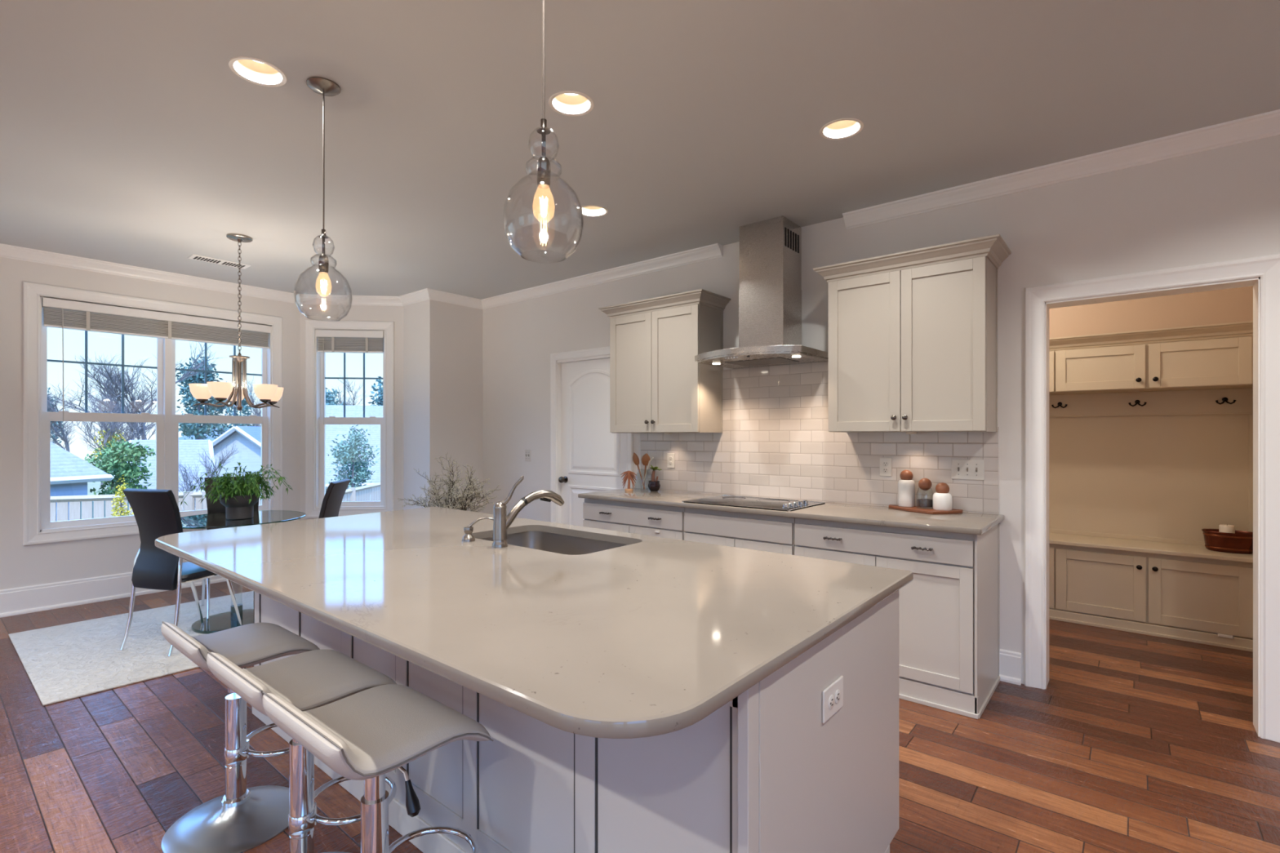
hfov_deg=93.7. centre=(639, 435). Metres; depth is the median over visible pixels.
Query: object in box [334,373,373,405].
bare tree
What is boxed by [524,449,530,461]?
light switch
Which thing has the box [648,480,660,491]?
pot
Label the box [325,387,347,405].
evergreen tree
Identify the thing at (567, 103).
recessed light
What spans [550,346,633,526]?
door
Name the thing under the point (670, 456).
wall outlet
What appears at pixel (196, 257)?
ceiling vent
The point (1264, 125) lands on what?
trim
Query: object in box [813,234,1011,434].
upper cabinet
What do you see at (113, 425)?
bare tree
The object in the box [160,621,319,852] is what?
bar stool
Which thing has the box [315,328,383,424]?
window blind
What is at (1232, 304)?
wall
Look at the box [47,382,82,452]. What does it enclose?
bare tree
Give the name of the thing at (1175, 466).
panel
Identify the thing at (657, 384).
upper cabinet
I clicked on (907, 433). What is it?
puck light
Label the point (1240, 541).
tub
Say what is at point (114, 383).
bare tree
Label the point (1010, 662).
baseboard
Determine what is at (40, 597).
baseboard
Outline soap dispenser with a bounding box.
[462,516,493,542]
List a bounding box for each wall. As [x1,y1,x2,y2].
[0,257,299,590]
[299,304,403,519]
[403,299,443,509]
[443,302,482,512]
[482,134,1279,684]
[1048,285,1253,337]
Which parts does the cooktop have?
control knob, control knob, control knob, control knob, control knob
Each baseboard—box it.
[0,572,226,617]
[999,648,1021,685]
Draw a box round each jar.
[634,468,649,491]
[916,478,933,508]
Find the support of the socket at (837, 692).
attached to the wall outlet at (832, 695)
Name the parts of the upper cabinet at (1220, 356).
door, door, knob, crown moulding, knob, door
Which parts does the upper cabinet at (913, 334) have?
door, knob, knob, crown moulding, door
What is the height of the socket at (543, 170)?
0.145 m
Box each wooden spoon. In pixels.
[632,453,645,488]
[641,453,650,488]
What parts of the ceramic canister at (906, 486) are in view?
ball lid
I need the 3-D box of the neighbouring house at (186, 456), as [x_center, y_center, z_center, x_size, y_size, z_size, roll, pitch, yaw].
[-17.240,1.556,22.051,2.483,2.793,4.880,0,0,-39]
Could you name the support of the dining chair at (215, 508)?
on the area rug
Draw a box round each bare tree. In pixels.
[47,355,181,487]
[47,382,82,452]
[63,391,146,453]
[76,342,222,441]
[178,442,238,508]
[222,373,261,426]
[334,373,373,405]
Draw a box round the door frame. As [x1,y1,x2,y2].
[1024,253,1279,742]
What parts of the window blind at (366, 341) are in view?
rail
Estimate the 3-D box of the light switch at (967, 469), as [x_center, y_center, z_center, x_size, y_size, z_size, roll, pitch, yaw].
[1.865,0.195,3.417,0.168,0.116,0.019,0,0,39]
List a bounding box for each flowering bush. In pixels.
[90,424,125,488]
[111,474,133,516]
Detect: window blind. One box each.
[41,296,270,422]
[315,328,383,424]
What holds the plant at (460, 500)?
on the floor
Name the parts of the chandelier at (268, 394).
lamp shade, arm, lamp shade, arm, lamp shade, chain, arm, arm, lamp shade, lamp shade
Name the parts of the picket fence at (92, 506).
rail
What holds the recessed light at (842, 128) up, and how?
in the ceiling
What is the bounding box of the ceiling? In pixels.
[0,0,1279,299]
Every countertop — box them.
[155,506,913,738]
[577,488,1004,535]
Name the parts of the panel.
hook rail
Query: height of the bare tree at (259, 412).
8.491 m
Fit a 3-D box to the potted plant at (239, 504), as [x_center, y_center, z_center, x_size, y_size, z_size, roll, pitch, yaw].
[-2.830,0.396,4.323,0.699,0.396,0.602,0,0,10]
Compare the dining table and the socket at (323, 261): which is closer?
the socket at (323, 261)
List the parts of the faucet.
lever, spout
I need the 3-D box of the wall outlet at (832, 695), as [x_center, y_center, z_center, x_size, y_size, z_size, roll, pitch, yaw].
[0.477,0.650,1.478,0.009,0.078,0.125,0,0,39]
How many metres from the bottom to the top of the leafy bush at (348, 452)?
3.293 m
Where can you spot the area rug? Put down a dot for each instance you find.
(67, 661)
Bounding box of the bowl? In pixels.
[632,453,639,465]
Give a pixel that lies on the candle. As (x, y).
(1222, 528)
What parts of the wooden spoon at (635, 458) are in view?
handle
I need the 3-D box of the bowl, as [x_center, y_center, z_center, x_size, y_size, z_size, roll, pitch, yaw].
[-0.032,0.188,4.767,0.052,0.102,0.019,0,0,19]
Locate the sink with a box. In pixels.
[480,531,628,555]
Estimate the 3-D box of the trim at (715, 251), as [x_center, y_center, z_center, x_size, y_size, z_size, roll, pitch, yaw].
[-4.475,-1.372,3.788,9.773,0.085,3.237,0,0,-26]
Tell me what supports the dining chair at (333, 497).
on the area rug
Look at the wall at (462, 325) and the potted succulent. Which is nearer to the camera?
the potted succulent
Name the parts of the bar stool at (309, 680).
seat, plate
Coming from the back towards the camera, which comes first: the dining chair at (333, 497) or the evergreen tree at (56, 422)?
the evergreen tree at (56, 422)
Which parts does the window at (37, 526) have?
sash, sash, sash, sash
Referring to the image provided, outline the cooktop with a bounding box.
[682,494,825,511]
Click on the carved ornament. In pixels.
(630, 475)
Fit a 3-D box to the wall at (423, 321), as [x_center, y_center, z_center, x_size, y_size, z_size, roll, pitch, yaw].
[-2.196,-0.031,6.076,0.490,2.767,0.150,0,0,39]
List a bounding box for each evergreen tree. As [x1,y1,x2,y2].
[47,386,64,443]
[175,353,233,439]
[226,392,255,431]
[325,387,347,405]
[367,376,382,405]
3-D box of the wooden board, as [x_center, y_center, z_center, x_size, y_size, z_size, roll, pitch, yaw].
[1.622,0.430,3.461,0.409,0.016,0.220,0,0,39]
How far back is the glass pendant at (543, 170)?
1.57 m
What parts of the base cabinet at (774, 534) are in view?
door, drawer, door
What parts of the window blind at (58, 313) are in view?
rail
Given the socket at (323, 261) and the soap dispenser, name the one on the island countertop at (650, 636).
the soap dispenser
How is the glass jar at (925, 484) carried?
on the wooden board
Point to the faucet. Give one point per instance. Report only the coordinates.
(502, 522)
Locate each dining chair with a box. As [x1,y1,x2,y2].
[120,488,242,656]
[201,475,259,618]
[318,478,350,518]
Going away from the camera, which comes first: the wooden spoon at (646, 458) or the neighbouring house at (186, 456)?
the wooden spoon at (646, 458)
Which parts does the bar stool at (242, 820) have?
plate, seat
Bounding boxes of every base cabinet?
[582,498,684,540]
[684,507,795,555]
[794,518,999,719]
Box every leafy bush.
[84,433,155,494]
[325,424,380,488]
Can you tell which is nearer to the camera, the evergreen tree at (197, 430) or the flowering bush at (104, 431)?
the flowering bush at (104, 431)
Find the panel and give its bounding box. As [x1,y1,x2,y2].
[1048,387,1253,546]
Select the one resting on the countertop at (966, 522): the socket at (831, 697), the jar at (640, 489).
the jar at (640, 489)
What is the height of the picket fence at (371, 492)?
1.980 m
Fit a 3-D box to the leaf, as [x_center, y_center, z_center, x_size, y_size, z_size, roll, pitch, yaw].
[0.047,0.191,4.752,0.072,0.098,0.023,0,0,12]
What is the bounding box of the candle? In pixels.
[1218,524,1235,533]
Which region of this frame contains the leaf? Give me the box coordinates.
[641,453,650,465]
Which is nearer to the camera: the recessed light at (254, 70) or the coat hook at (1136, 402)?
the recessed light at (254, 70)
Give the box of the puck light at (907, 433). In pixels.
[905,431,916,434]
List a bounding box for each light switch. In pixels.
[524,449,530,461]
[951,458,984,479]
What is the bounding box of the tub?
[1201,528,1253,554]
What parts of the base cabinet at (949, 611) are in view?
drawer pull, door, drawer, drawer pull, door, panel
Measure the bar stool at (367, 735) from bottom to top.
0.728 m
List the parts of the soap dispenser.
pump spout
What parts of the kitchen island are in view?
panel, panel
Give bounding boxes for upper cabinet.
[598,288,730,434]
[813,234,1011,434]
[1048,320,1253,395]
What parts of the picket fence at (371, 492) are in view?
rail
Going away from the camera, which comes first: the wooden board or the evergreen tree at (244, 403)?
the wooden board
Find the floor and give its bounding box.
[0,581,1279,852]
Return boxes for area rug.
[8,591,253,706]
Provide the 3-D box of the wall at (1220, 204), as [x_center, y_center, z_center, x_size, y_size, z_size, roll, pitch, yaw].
[1.322,-0.031,3.978,7.810,2.767,0.140,0,0,39]
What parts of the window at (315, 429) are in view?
sash, sash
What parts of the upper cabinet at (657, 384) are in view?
door, crown moulding, door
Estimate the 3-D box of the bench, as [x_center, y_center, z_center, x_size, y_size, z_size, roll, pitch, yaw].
[3.170,1.060,4.521,2.155,0.586,0.419,0,0,39]
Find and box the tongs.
[641,457,653,488]
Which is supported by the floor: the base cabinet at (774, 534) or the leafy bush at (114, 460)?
the base cabinet at (774, 534)
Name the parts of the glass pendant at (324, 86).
lamp shade, cord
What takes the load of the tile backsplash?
attached to the wall at (1220, 204)
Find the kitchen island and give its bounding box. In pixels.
[252,590,898,852]
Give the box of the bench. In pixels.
[1048,533,1253,652]
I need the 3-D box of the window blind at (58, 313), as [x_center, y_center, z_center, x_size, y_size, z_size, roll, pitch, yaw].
[-4.133,-0.591,5.261,0.073,0.968,1.582,0,0,39]
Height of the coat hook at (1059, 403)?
0.050 m
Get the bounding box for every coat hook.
[1051,402,1066,408]
[1128,400,1146,406]
[1215,397,1235,404]
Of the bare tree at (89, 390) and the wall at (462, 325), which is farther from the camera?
the bare tree at (89, 390)
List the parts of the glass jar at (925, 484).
glass, ball lid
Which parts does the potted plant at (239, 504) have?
pot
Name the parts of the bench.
door, door, knob, knob, door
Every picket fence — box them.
[50,491,261,521]
[342,482,380,501]
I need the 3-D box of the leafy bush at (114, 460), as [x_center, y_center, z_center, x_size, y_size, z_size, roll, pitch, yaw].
[-15.614,1.452,17.966,2.357,3.002,1.981,0,0,39]
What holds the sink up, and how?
in the island countertop at (650, 636)
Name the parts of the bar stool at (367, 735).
seat, lever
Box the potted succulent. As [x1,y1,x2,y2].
[648,465,662,491]
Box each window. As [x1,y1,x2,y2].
[22,281,282,546]
[305,320,394,518]
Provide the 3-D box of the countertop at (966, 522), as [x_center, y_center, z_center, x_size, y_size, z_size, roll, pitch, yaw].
[0.774,0.454,3.913,2.676,0.031,0.654,0,0,39]
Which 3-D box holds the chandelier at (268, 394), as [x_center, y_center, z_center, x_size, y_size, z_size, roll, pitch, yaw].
[-2.854,-0.797,4.291,0.568,1.235,0.566,0,0,39]
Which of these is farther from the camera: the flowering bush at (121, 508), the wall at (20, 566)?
the flowering bush at (121, 508)
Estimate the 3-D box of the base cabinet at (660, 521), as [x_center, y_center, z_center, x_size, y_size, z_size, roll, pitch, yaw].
[0.105,0.912,4.469,0.930,0.882,0.642,0,0,39]
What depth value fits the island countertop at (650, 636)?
1.59 m
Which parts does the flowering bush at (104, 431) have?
crown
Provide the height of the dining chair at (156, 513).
1.013 m
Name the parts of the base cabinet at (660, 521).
drawer pull, door, drawer, drawer pull, door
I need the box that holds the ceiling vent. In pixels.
[187,254,251,269]
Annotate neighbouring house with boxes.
[50,441,114,521]
[125,439,215,510]
[178,425,231,440]
[212,426,261,497]
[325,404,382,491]
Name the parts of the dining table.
glass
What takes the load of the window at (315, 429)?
in the wall at (314, 312)
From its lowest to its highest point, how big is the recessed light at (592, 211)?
0.079 m
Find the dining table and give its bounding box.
[180,510,306,634]
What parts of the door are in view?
knob, raised panel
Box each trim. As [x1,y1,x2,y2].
[0,243,723,309]
[842,109,1279,229]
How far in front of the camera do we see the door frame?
2.80 m
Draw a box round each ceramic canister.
[897,470,915,506]
[933,482,952,511]
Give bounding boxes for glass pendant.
[293,76,352,321]
[502,0,583,262]
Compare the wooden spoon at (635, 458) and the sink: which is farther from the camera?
the wooden spoon at (635, 458)
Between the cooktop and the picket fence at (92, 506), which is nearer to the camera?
the cooktop
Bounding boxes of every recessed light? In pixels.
[228,56,287,87]
[548,90,594,115]
[577,204,608,217]
[819,118,863,139]
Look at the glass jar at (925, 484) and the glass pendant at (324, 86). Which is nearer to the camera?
the glass pendant at (324, 86)
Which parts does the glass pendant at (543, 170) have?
lamp shade, bulb, cord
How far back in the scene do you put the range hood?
3.94 m
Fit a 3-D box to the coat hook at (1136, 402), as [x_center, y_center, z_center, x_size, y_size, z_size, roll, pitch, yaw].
[3.615,-0.234,4.359,0.103,0.050,0.049,0,0,39]
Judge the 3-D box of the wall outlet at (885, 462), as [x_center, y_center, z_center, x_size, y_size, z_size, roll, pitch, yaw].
[1.518,0.195,3.708,0.072,0.116,0.009,0,0,39]
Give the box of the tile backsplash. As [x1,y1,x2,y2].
[640,361,998,514]
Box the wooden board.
[888,504,963,514]
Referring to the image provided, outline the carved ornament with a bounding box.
[620,471,636,491]
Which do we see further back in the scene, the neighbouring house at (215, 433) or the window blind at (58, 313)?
the neighbouring house at (215, 433)
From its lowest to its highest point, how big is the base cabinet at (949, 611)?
0.882 m
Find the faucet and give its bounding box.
[492,475,564,547]
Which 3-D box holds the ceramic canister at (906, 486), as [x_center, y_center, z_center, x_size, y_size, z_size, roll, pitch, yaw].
[1.583,0.313,3.563,0.094,0.216,0.094,0,0,39]
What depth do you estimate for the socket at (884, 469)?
3.71 m
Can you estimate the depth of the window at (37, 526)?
4.99 m
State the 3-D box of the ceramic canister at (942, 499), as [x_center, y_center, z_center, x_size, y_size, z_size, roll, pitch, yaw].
[1.716,0.345,3.402,0.100,0.153,0.100,0,0,39]
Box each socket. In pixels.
[318,236,328,274]
[536,130,551,189]
[828,694,834,709]
[835,689,840,703]
[882,461,888,466]
[882,467,888,472]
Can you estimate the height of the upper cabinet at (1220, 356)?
0.392 m
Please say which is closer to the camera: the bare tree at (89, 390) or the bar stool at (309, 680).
the bar stool at (309, 680)
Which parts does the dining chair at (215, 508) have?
leg, leg, backrest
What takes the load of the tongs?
in the jar at (640, 489)
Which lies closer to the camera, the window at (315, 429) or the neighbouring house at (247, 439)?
the window at (315, 429)
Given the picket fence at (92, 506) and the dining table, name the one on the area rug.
the dining table
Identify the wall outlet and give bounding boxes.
[666,453,675,467]
[822,675,843,723]
[880,457,891,476]
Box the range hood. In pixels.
[694,215,828,368]
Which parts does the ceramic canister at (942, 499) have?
ball lid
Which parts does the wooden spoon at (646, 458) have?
handle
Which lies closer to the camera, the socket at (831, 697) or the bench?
the socket at (831, 697)
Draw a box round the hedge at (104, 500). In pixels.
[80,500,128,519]
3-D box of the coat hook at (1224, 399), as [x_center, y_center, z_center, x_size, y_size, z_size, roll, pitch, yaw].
[3.970,-0.234,4.067,0.103,0.050,0.049,0,0,39]
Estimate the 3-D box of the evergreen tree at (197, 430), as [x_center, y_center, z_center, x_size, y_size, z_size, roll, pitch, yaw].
[-26.335,-0.948,36.260,3.424,7.801,3.379,0,0,39]
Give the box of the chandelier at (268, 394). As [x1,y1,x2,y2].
[188,233,284,410]
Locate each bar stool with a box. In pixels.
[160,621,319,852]
[206,648,396,852]
[262,684,493,852]
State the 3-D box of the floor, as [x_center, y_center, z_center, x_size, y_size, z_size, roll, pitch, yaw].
[-1.337,1.413,1.617,9.120,0.120,11.000,0,0,39]
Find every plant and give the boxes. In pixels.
[177,462,293,519]
[397,453,501,512]
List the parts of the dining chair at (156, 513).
leg, backrest, leg, leg, seat, seat frame, leg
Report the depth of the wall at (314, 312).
6.14 m
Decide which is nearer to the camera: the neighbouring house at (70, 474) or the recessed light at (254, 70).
the recessed light at (254, 70)
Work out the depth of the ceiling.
2.67 m
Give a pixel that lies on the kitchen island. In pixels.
(762, 772)
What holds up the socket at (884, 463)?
attached to the wall outlet at (885, 462)
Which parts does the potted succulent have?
stem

